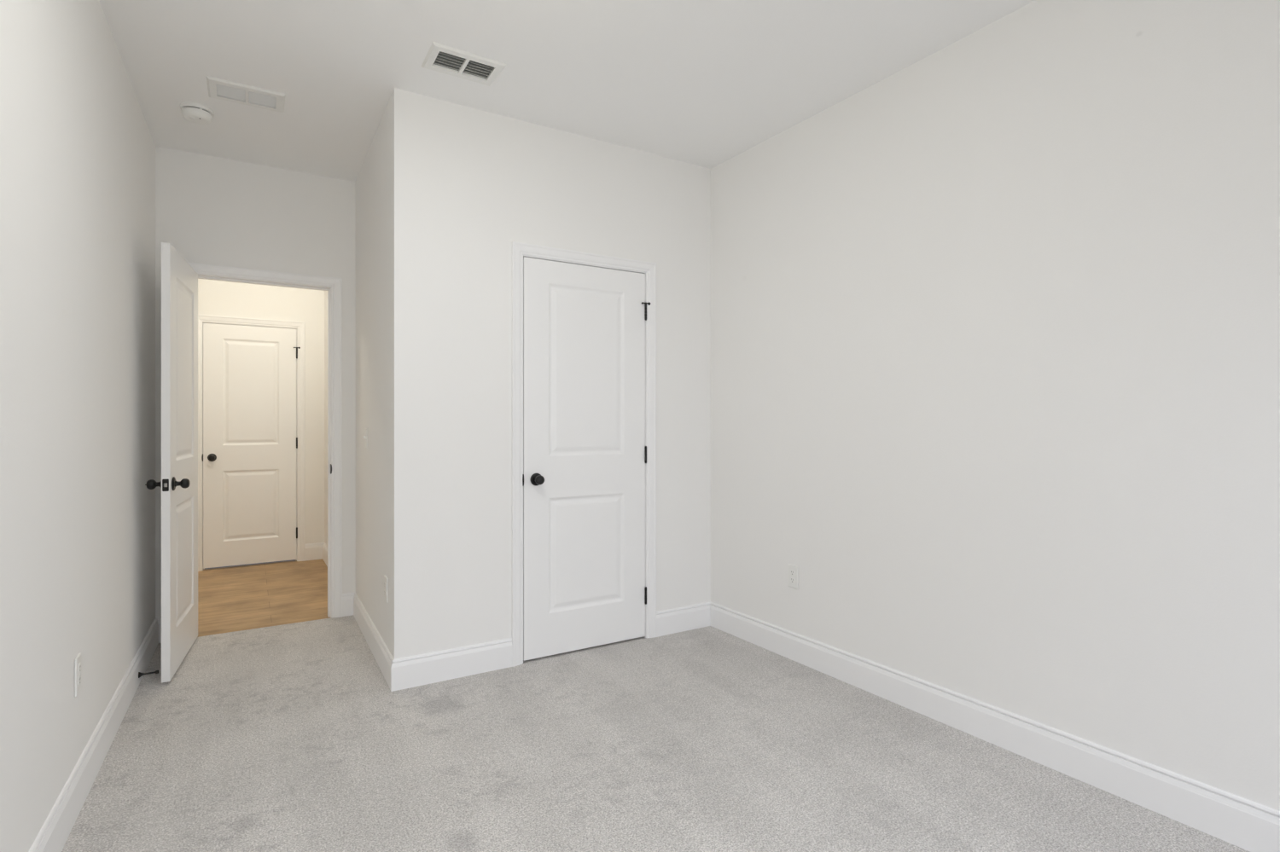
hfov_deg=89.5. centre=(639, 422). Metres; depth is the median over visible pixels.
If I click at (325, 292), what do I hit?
wall
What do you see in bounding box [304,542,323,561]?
baseboard
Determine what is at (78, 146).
wall
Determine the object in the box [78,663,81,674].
receptacle
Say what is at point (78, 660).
wall outlet
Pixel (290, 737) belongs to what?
floor
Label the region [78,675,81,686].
receptacle
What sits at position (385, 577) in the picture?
wall outlet
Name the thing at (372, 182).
wall
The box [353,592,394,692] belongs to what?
baseboard
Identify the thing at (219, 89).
ceiling vent
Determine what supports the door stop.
attached to the baseboard at (55, 830)
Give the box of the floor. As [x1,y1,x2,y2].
[61,559,1249,851]
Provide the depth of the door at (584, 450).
3.44 m
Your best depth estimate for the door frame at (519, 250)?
3.28 m
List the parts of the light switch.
plate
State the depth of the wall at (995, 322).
2.32 m
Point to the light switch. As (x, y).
(365, 437)
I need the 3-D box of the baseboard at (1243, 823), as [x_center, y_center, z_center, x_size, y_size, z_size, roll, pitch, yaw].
[1.700,1.161,1.893,0.015,0.160,4.720,0,0,-33]
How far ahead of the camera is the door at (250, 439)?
5.49 m
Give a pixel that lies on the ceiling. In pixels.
(701, 83)
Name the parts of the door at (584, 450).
knob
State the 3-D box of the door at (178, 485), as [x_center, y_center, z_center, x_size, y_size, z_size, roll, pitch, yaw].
[-2.362,0.188,3.319,0.172,2.043,0.738,0,0,-26]
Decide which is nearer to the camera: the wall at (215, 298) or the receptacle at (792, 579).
the receptacle at (792, 579)
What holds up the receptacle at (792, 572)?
attached to the wall outlet at (793, 571)
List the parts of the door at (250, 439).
knob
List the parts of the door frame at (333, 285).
head casing, casing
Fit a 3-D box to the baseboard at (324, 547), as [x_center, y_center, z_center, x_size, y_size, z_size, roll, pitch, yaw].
[-2.341,1.161,4.990,0.015,0.160,1.864,0,0,-32]
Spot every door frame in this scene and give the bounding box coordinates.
[186,261,342,618]
[197,314,304,571]
[511,241,656,667]
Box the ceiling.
[98,0,1035,181]
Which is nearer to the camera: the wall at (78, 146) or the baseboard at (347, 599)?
the wall at (78, 146)
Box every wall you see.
[0,0,155,851]
[155,145,355,617]
[197,279,324,544]
[324,290,327,546]
[355,101,389,650]
[389,87,710,659]
[710,0,1279,811]
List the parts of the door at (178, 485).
knob, latch plate, knob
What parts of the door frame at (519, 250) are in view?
casing, head casing, casing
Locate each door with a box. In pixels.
[145,242,197,682]
[203,323,300,569]
[523,256,650,661]
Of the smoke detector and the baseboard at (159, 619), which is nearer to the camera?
the smoke detector
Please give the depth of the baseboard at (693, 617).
3.76 m
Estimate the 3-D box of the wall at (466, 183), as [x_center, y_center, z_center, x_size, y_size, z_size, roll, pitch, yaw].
[-0.377,-0.126,3.458,1.809,2.793,0.115,0,0,-31]
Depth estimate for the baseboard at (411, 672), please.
3.06 m
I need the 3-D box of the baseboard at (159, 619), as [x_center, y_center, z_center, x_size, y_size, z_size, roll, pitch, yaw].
[-2.631,1.161,3.579,0.090,0.160,0.015,0,0,-31]
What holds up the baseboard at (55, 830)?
attached to the wall at (78, 146)
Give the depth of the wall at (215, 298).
5.71 m
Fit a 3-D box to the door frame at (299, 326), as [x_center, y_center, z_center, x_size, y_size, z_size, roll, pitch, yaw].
[-3.333,0.185,5.535,0.810,2.131,0.133,0,0,-31]
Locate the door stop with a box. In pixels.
[138,670,158,678]
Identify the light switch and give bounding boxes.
[362,428,367,448]
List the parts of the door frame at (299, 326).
casing, head casing, casing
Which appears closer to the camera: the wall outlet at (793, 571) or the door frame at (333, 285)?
the wall outlet at (793, 571)
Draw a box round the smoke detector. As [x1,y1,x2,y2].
[180,102,214,124]
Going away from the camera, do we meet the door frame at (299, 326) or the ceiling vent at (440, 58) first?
the ceiling vent at (440, 58)
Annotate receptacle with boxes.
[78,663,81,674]
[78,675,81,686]
[790,570,795,575]
[790,577,795,583]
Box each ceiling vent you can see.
[206,75,285,112]
[421,41,506,86]
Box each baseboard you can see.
[29,617,158,851]
[156,616,161,643]
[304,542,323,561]
[322,542,327,566]
[342,593,354,616]
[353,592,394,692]
[391,638,512,692]
[656,601,710,637]
[710,602,1279,851]
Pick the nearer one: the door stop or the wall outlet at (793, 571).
the door stop
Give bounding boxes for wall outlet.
[74,652,81,698]
[384,575,387,603]
[787,564,798,589]

